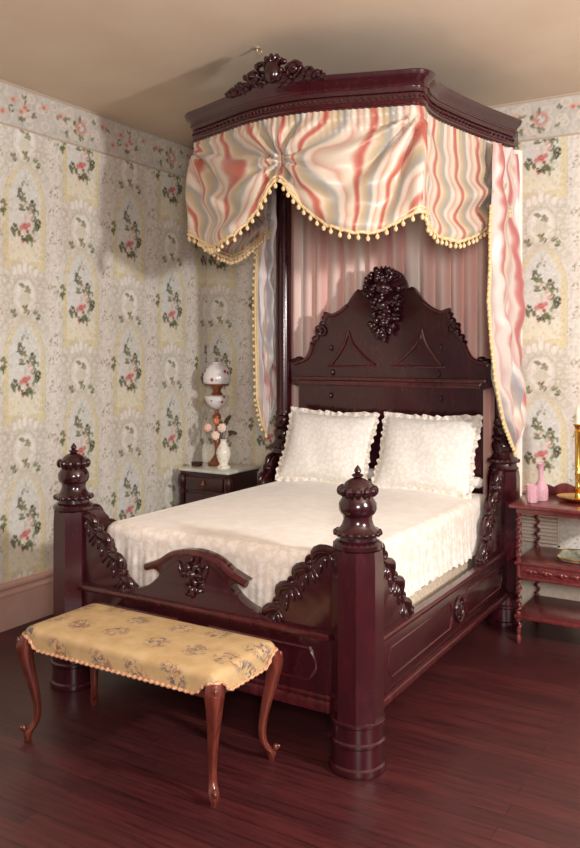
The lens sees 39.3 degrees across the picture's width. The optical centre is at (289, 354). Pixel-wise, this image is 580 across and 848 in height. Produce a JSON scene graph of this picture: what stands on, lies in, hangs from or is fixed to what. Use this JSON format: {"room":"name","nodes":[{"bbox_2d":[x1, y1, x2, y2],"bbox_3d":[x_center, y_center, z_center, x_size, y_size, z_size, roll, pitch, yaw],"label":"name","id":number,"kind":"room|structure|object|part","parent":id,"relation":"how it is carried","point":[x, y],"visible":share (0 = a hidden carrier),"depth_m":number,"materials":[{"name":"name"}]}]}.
{"room":"historic interior","nodes":[
{"label":"historic interior","id":0,"kind":"room"},
{"bbox_2d":[0,79,206,583],"bbox_3d":[-2.437,0.000,3.697,0.001,3.300,6.799,0,0,31],"label":"wall","id":1,"kind":"structure","parent":0,"point":[103,285],"depth_m":5.50,"materials":[{"name":"paper"}]},
{"bbox_2d":[0,569,52,631],"bbox_3d":[-2.424,1.509,3.689,0.030,0.282,6.800,0,0,31],"label":"baseboard","id":2,"kind":"structure","parent":1,"relation":"attached to","point":[26,599],"depth_m":5.00,"materials":[{"name":"paint"}]},
{"bbox_2d":[0,614,579,847],"bbox_3d":[0.112,1.700,2.212,6.100,0.100,6.900,0,0,31],"label":"floor","id":3,"kind":"structure","parent":0,"point":[482,748],"depth_m":3.28,"materials":[{"name":"brown wood"}]},
{"bbox_2d":[16,603,282,806],"bbox_3d":[-0.600,1.402,3.403,1.069,0.496,0.471,0,0,31],"label":"upholstered bench","id":4,"kind":"object","parent":3,"relation":"on","point":[208,663],"visible":1,"depth_m":3.28,"materials":[{"name":"yellow fabric"}]},
{"bbox_3d":[-1.123,1.424,3.492,0.081,0.452,0.081,0,0,31],"label":"leg","id":5,"kind":"part","parent":4,"relation":"part of","materials":[{"name":"brown wood"}]},
{"bbox_3d":[-0.921,1.424,3.826,0.081,0.452,0.081,0,0,31],"label":"leg","id":6,"kind":"part","parent":4,"relation":"part of","materials":[{"name":"brown wood"}]},
{"bbox_3d":[-0.600,1.258,3.403,0.968,0.035,0.370,0,0,31],"label":"seat frame","id":7,"kind":"part","parent":4,"relation":"part of","materials":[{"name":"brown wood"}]},
{"bbox_2d":[25,603,274,690],"bbox_3d":[-0.600,1.201,3.403,1.028,0.094,0.430,0,0,31],"label":"cushion","id":8,"kind":"object","parent":4,"relation":"on","point":[164,652],"depth_m":3.26,"materials":[{"name":"yellow fabric"}]},
{"bbox_3d":[-0.600,1.223,3.403,1.052,0.064,0.454,0,0,31],"label":"braid trim","id":9,"kind":"part","parent":4,"relation":"part of","materials":[{"name":"beige fabric"}]},
{"bbox_3d":[-0.278,1.424,2.980,0.081,0.452,0.081,0,0,31],"label":"leg","id":10,"kind":"part","parent":4,"relation":"part of","materials":[{"name":"brown wood"}]},
{"bbox_3d":[-0.076,1.424,3.314,0.081,0.452,0.081,0,0,31],"label":"leg","id":11,"kind":"part","parent":4,"relation":"part of","materials":[{"name":"brown wood"}]},
{"bbox_2d":[178,462,260,504],"bbox_3d":[-0.538,1.250,6.191,0.493,0.800,0.446,0,0,31],"label":"nightstand","id":12,"kind":"object","parent":3,"relation":"on","point":[205,481],"visible":0.37,"depth_m":6.06,"materials":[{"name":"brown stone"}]},
{"bbox_3d":[-0.814,1.262,6.146,0.068,0.737,0.067,0,0,31],"label":"corner post","id":13,"kind":"part","parent":12,"relation":"part of","materials":[{"name":"brown wood"}]},
{"bbox_2d":[191,461,202,466],"bbox_3d":[-0.712,0.833,6.218,0.076,0.033,0.056,0,0,31],"label":"trinket box","id":14,"kind":"object","parent":12,"relation":"on","point":[194,463],"visible":1,"depth_m":6.20,"materials":[{"name":"wood"}]},
{"bbox_3d":[-0.633,1.280,6.034,0.345,0.500,0.023,0,0,31],"label":"door","id":15,"kind":"part","parent":12,"relation":"part of","materials":[{"name":"brown wood"}]},
{"bbox_3d":[-0.633,0.960,6.034,0.345,0.100,0.023,0,0,31],"label":"drawer","id":16,"kind":"part","parent":12,"relation":"part of","materials":[{"name":"brown wood"}]},
{"bbox_2d":[203,362,230,465],"bbox_3d":[-0.565,0.452,6.287,0.214,0.795,0.214,0,0,31],"label":"oil lamp","id":17,"kind":"object","parent":12,"relation":"on","point":[216,375],"visible":0.81,"depth_m":6.23,"materials":[{"name":"white glass"}]},
{"bbox_3d":[-0.565,0.266,6.287,0.196,0.090,0.196,0,0,31],"label":"burner","id":18,"kind":"part","parent":17,"relation":"part of","materials":[{"name":"brown metal"}]},
{"bbox_3d":[-0.565,0.597,6.287,0.068,0.365,0.068,0,0,31],"label":"stem","id":19,"kind":"part","parent":17,"relation":"part of","materials":[{"name":"brown wood"}]},
{"bbox_3d":[-0.565,0.139,6.287,0.214,0.170,0.214,0,0,31],"label":"lamp shade","id":20,"kind":"part","parent":17,"relation":"part of","materials":[{"name":"glass"}]},
{"bbox_3d":[-0.565,0.364,6.287,0.196,0.110,0.196,0,0,31],"label":"lamp shade","id":21,"kind":"part","parent":17,"relation":"part of","materials":[{"name":"white glass"}]},
{"bbox_2d":[216,438,230,468],"bbox_3d":[-0.499,0.740,6.107,0.112,0.219,0.112,0,0,31],"label":"flower vase","id":22,"kind":"object","parent":12,"relation":"on","point":[223,452],"visible":1,"depth_m":6.07,"materials":[{"name":"white ceramic"}]},
{"bbox_2d":[203,423,212,431],"bbox_3d":[-0.579,0.604,6.133,0.173,0.173,0.039,0,0,25],"label":"flower","id":23,"kind":"object","parent":22,"relation":"in","point":[207,427],"visible":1,"depth_m":6.14,"materials":[{"name":"pink plant"}]},
{"bbox_2d":[211,431,220,439],"bbox_3d":[-0.549,0.631,6.101,0.101,0.119,0.042,0,0,14],"label":"flower","id":24,"kind":"object","parent":22,"relation":"in","point":[215,435],"visible":1,"depth_m":6.09,"materials":[{"name":"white plant"}]},
{"bbox_2d":[213,418,221,437],"bbox_3d":[-0.541,0.582,6.129,0.100,0.217,0.034,0,0,31],"label":"flower","id":25,"kind":"object","parent":22,"relation":"in","point":[215,420],"visible":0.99,"depth_m":6.13,"materials":[{"name":"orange plant"}]},
{"bbox_2d":[217,423,225,438],"bbox_3d":[-0.509,0.601,6.077,0.059,0.179,0.057,0,0,-22],"label":"flower","id":26,"kind":"object","parent":22,"relation":"in","point":[221,427],"visible":1,"depth_m":6.06,"materials":[{"name":"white plant"}]},
{"bbox_2d":[224,415,230,438],"bbox_3d":[-0.468,0.559,6.100,0.067,0.223,0.017,0,0,23],"label":"leaf","id":27,"kind":"object","parent":22,"relation":"in","point":[227,419],"visible":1,"depth_m":6.10,"materials":[{"name":"green plant"}]},
{"bbox_2d":[227,430,236,438],"bbox_3d":[-0.444,0.618,6.085,0.122,0.108,0.016,0,0,27],"label":"leaf","id":28,"kind":"object","parent":22,"relation":"in","point":[231,432],"visible":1,"depth_m":6.08,"materials":[{"name":"green plant"}]},
{"bbox_3d":[-0.451,1.262,5.926,0.068,0.737,0.067,0,0,31],"label":"corner post","id":29,"kind":"part","parent":12,"relation":"part of","materials":[{"name":"brown wood"}]},
{"bbox_2d":[50,53,521,780],"bbox_3d":[0.107,0.043,4.550,1.848,3.215,2.266,0,0,31],"label":"canopy bed","id":30,"kind":"object","parent":3,"relation":"on","point":[344,624],"visible":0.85,"depth_m":4.05,"materials":[{"name":"brown wood"}]},
{"bbox_3d":[-1.087,1.545,4.084,0.232,0.210,0.232,0,0,31],"label":"post","id":31,"kind":"part","parent":30,"relation":"part of","materials":[{"name":"brown wood"}]},
{"bbox_3d":[-1.087,1.110,4.084,0.192,0.670,0.192,0,0,31],"label":"foot post","id":32,"kind":"part","parent":30,"relation":"part of","materials":[{"name":"brown wood"}]},
{"bbox_3d":[-0.431,0.943,3.661,0.581,0.131,0.034,0,0,31],"label":"crest molding","id":33,"kind":"part","parent":30,"relation":"part of","materials":[{"name":"brown wood"}]},
{"bbox_3d":[-0.440,1.288,3.645,1.410,0.325,0.030,0,0,31],"label":"panel molding","id":34,"kind":"part","parent":30,"relation":"part of","materials":[{"name":"brown wood"}]},
{"bbox_3d":[-0.420,1.165,3.679,1.410,0.570,0.060,0,0,31],"label":"footboard","id":35,"kind":"part","parent":30,"relation":"part of","materials":[{"name":"brown wood"}]},
{"bbox_2d":[252,186,276,437],"bbox_3d":[-0.148,-0.315,5.842,0.154,1.830,0.358,0,0,31],"label":"curtain","id":36,"kind":"object","parent":30,"relation":"hanging from","point":[264,284],"visible":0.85,"depth_m":5.79,"materials":[{"name":"multicoloured fabric"}]},
{"bbox_2d":[185,105,513,264],"bbox_3d":[0.269,-0.913,4.816,1.756,0.683,1.343,0,0,31],"label":"valance","id":37,"kind":"object","parent":30,"relation":"hanging from","point":[366,171],"visible":0.94,"depth_m":4.26,"materials":[{"name":"multicoloured fabric"}]},
{"bbox_3d":[0.265,-1.334,4.809,1.848,0.168,1.374,0,0,31],"label":"canopy cornice","id":38,"kind":"part","parent":30,"relation":"part of","materials":[{"name":"brown wood"}]},
{"bbox_3d":[0.271,-1.308,4.820,1.786,0.095,1.334,0,0,31],"label":"beaded molding","id":39,"kind":"part","parent":30,"relation":"part of","materials":[{"name":"brown wood"}]},
{"bbox_3d":[0.272,1.110,3.261,0.192,0.670,0.192,0,0,31],"label":"foot post","id":40,"kind":"part","parent":30,"relation":"part of","materials":[{"name":"brown wood"}]},
{"bbox_3d":[0.272,1.545,3.261,0.232,0.210,0.232,0,0,31],"label":"post","id":41,"kind":"part","parent":30,"relation":"part of","materials":[{"name":"brown wood"}]},
{"bbox_3d":[0.624,-0.043,5.402,0.840,0.249,0.016,0,0,31],"label":"panel molding","id":42,"kind":"part","parent":30,"relation":"part of","materials":[{"name":"brown wood"}]},
{"bbox_3d":[0.621,-0.069,5.397,1.407,0.558,0.046,0,0,31],"label":"edge molding","id":43,"kind":"part","parent":30,"relation":"part of","materials":[{"name":"brown wood"}]},
{"bbox_3d":[0.638,0.325,5.427,1.470,1.810,0.045,0,0,31],"label":"headboard","id":44,"kind":"part","parent":30,"relation":"part of","materials":[{"name":"brown wood"}]},
{"bbox_2d":[291,150,521,513],"bbox_3d":[0.726,-0.130,5.557,1.708,2.320,0.068,0,0,31],"label":"curtain","id":45,"kind":"object","parent":30,"relation":"hanging from","point":[328,269],"visible":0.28,"depth_m":5.53,"materials":[{"name":"fabric"}]},
{"bbox_2d":[409,555,474,606],"bbox_3d":[0.130,1.150,4.586,1.440,0.480,1.860,0,0,31],"label":"mattress","id":46,"kind":"object","parent":30,"relation":"on","point":[426,591],"visible":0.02,"depth_m":4.28,"materials":[{"name":"beige fabric"}]},
{"bbox_2d":[107,480,485,607],"bbox_3d":[0.119,0.997,4.527,1.476,0.345,1.853,0,0,31],"label":"bedspread","id":47,"kind":"object","parent":46,"relation":"on","point":[264,530],"visible":0.71,"depth_m":4.07,"materials":[{"name":"fabric"}]},
{"bbox_2d":[275,407,379,482],"bbox_3d":[0.242,0.613,5.427,0.678,0.508,0.264,0,0,31],"label":"pillow","id":48,"kind":"object","parent":47,"relation":"on","point":[327,445],"visible":0.92,"depth_m":5.36,"materials":[{"name":"white fabric"}]},
{"bbox_2d":[366,468,483,487],"bbox_3d":[0.621,0.788,5.340,1.320,0.072,0.076,0,0,31],"label":"bolster","id":49,"kind":"object","parent":47,"relation":"on","point":[478,482],"visible":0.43,"depth_m":5.00,"materials":[{"name":"white fabric"}]},
{"bbox_2d":[371,412,482,498],"bbox_3d":[0.845,0.615,5.064,0.676,0.500,0.262,0,0,31],"label":"pillow","id":50,"kind":"object","parent":47,"relation":"on","point":[437,454],"visible":0.96,"depth_m":4.98,"materials":[{"name":"white fabric"}]},
{"bbox_3d":[0.833,1.308,4.125,0.011,0.134,1.630,0,0,31],"label":"panel molding","id":51,"kind":"part","parent":30,"relation":"part of","materials":[{"name":"brown wood"}]},
{"bbox_3d":[0.811,1.317,4.133,0.045,0.285,1.870,0,0,31],"label":"rail","id":52,"kind":"part","parent":30,"relation":"part of","materials":[{"name":"brown wood"}]},
{"bbox_3d":[0.832,1.316,4.120,0.035,0.288,1.870,0,0,31],"label":"rail molding","id":53,"kind":"part","parent":30,"relation":"part of","materials":[{"name":"brown wood"}]},
{"bbox_3d":[1.317,1.077,5.013,0.180,0.735,0.180,0,0,31],"label":"head post","id":54,"kind":"part","parent":30,"relation":"part of","materials":[{"name":"brown wood"}]},
{"bbox_3d":[1.317,1.545,5.013,0.220,0.210,0.220,0,0,31],"label":"post","id":55,"kind":"part","parent":30,"relation":"part of","materials":[{"name":"brown wood"}]},
{"bbox_2d":[486,142,525,456],"bbox_3d":[1.264,-0.305,4.789,0.143,1.850,0.778,0,0,31],"label":"curtain","id":56,"kind":"object","parent":30,"relation":"hanging from","point":[506,310],"visible":1,"depth_m":4.72,"materials":[{"name":"multicoloured fabric"}]},
{"bbox_2d":[509,483,579,643],"bbox_3d":[1.653,1.212,4.681,0.652,0.877,0.500,0,0,31],"label":"side table","id":57,"kind":"object","parent":3,"relation":"on","point":[539,564],"visible":0.95,"depth_m":4.64,"materials":[{"name":"brown wood"}]},
{"bbox_3d":[1.309,1.260,4.655,0.041,0.780,0.040,0,0,31],"label":"twisted leg","id":58,"kind":"part","parent":57,"relation":"part of","materials":[{"name":"brown wood"}]},
{"bbox_2d":[526,483,537,502],"bbox_3d":[1.394,0.797,4.680,0.072,0.104,0.072,0,0,31],"label":"tumbler","id":59,"kind":"object","parent":57,"relation":"on","point":[531,489],"visible":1,"depth_m":4.65,"materials":[{"name":"pink glass"}]},
{"bbox_3d":[1.521,1.260,5.006,0.041,0.780,0.040,0,0,31],"label":"twisted leg","id":60,"kind":"part","parent":57,"relation":"part of","materials":[{"name":"brown wood"}]},
{"bbox_2d":[536,463,548,500],"bbox_3d":[1.469,0.742,4.757,0.084,0.214,0.084,0,0,31],"label":"bottle","id":61,"kind":"object","parent":57,"relation":"on","point":[543,490],"visible":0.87,"depth_m":4.73,"materials":[{"name":"pink glass"}]},
{"bbox_2d":[514,546,579,572],"bbox_3d":[1.655,1.189,4.685,0.602,0.018,0.450,0,0,31],"label":"shelf","id":62,"kind":"object","parent":57,"relation":"attached to","point":[539,559],"depth_m":4.63,"materials":[{"name":"brown wood"}]},
{"bbox_2d":[514,595,579,628],"bbox_3d":[1.655,1.494,4.685,0.602,0.023,0.450,0,0,31],"label":"shelf","id":63,"kind":"object","parent":57,"relation":"attached to","point":[543,609],"depth_m":4.68,"materials":[{"name":"brown wood"}]},
{"bbox_3d":[1.656,0.886,4.686,0.582,0.031,0.448,0,0,31],"label":"frame","id":64,"kind":"part","parent":57,"relation":"part of","materials":[{"name":"brown wood"}]},
{"bbox_3d":[1.653,1.270,4.682,0.552,0.016,0.438,0,0,31],"label":"drawer molding","id":65,"kind":"part","parent":57,"relation":"part of","materials":[{"name":"brown wood"}]},
{"bbox_3d":[1.653,1.232,4.681,0.532,0.067,0.420,0,0,31],"label":"drawer","id":66,"kind":"part","parent":57,"relation":"part of","materials":[{"name":"brown wood"}]},
{"bbox_2d":[556,548,579,563],"bbox_3d":[1.712,1.164,4.651,0.346,0.028,0.285,0,0,31],"label":"glass tray","id":67,"kind":"object","parent":57,"relation":"on","point":[568,555],"visible":1,"depth_m":4.74,"materials":[{"name":"clear glass"}]},
{"bbox_2d":[557,424,579,502],"bbox_3d":[1.673,0.625,4.715,0.240,0.449,0.240,0,0,31],"label":"candlestick","id":68,"kind":"object","parent":57,"relation":"on","point":[570,497],"visible":1,"depth_m":4.70,"materials":[{"name":"gold metal"}]},
{"bbox_3d":[1.673,0.812,4.715,0.240,0.074,0.240,0,0,31],"label":"dish","id":69,"kind":"part","parent":68,"relation":"part of","materials":[{"name":"gold metal"}]},
{"bbox_3d":[1.673,0.590,4.715,0.060,0.380,0.060,0,0,31],"label":"stem","id":70,"kind":"part","parent":68,"relation":"part of","materials":[{"name":"gold metal"}]},
{"bbox_2d":[576,405,579,423],"bbox_3d":[1.673,0.347,4.715,0.029,0.115,0.029,0,0,31],"label":"candle","id":71,"kind":"object","parent":68,"relation":"on","point":[578,408],"visible":1,"depth_m":4.71,"materials":[{"name":"wax"}]},
{"bbox_2d":[0,0,579,146],"bbox_3d":[0.112,-1.700,2.212,6.100,0.100,6.900,0,0,31],"label":"ceiling","id":72,"kind":"structure","parent":0,"point":[142,64],"depth_m":4.32,"materials":[{"name":"paint"}]},
{"bbox_2d":[254,46,261,54],"bbox_3d":[-0.169,-1.629,4.358,0.051,0.040,0.035,0,0,31],"label":"ceiling hook","id":73,"kind":"object","parent":72,"relation":"attached to","point":[256,48],"visible":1,"depth_m":4.35,"materials":[{"name":"metal"}]},
{"bbox_2d":[207,92,579,556],"bbox_3d":[1.890,0.000,5.051,6.000,3.300,0.001,0,0,31],"label":"wall","id":74,"kind":"structure","parent":0,"point":[549,130],"depth_m":5.22,"materials":[{"name":"paper"}]},
{"bbox_2d":[520,489,559,547],"bbox_3d":[1.600,1.043,5.213,0.255,0.350,0.020,0,0,31],"label":"air vent","id":75,"kind":"object","parent":74,"relation":"in","point":[549,526],"visible":0.4,"depth_m":5.20,"materials":[{"name":"paint"}]},
{"bbox_2d":[520,579,579,606],"bbox_3d":[1.882,1.509,5.038,6.000,0.282,0.030,0,0,31],"label":"baseboard","id":76,"kind":"structure","parent":74,"relation":"attached to","point":[528,588],"depth_m":5.17,"materials":[{"name":"paint"}]}
]}

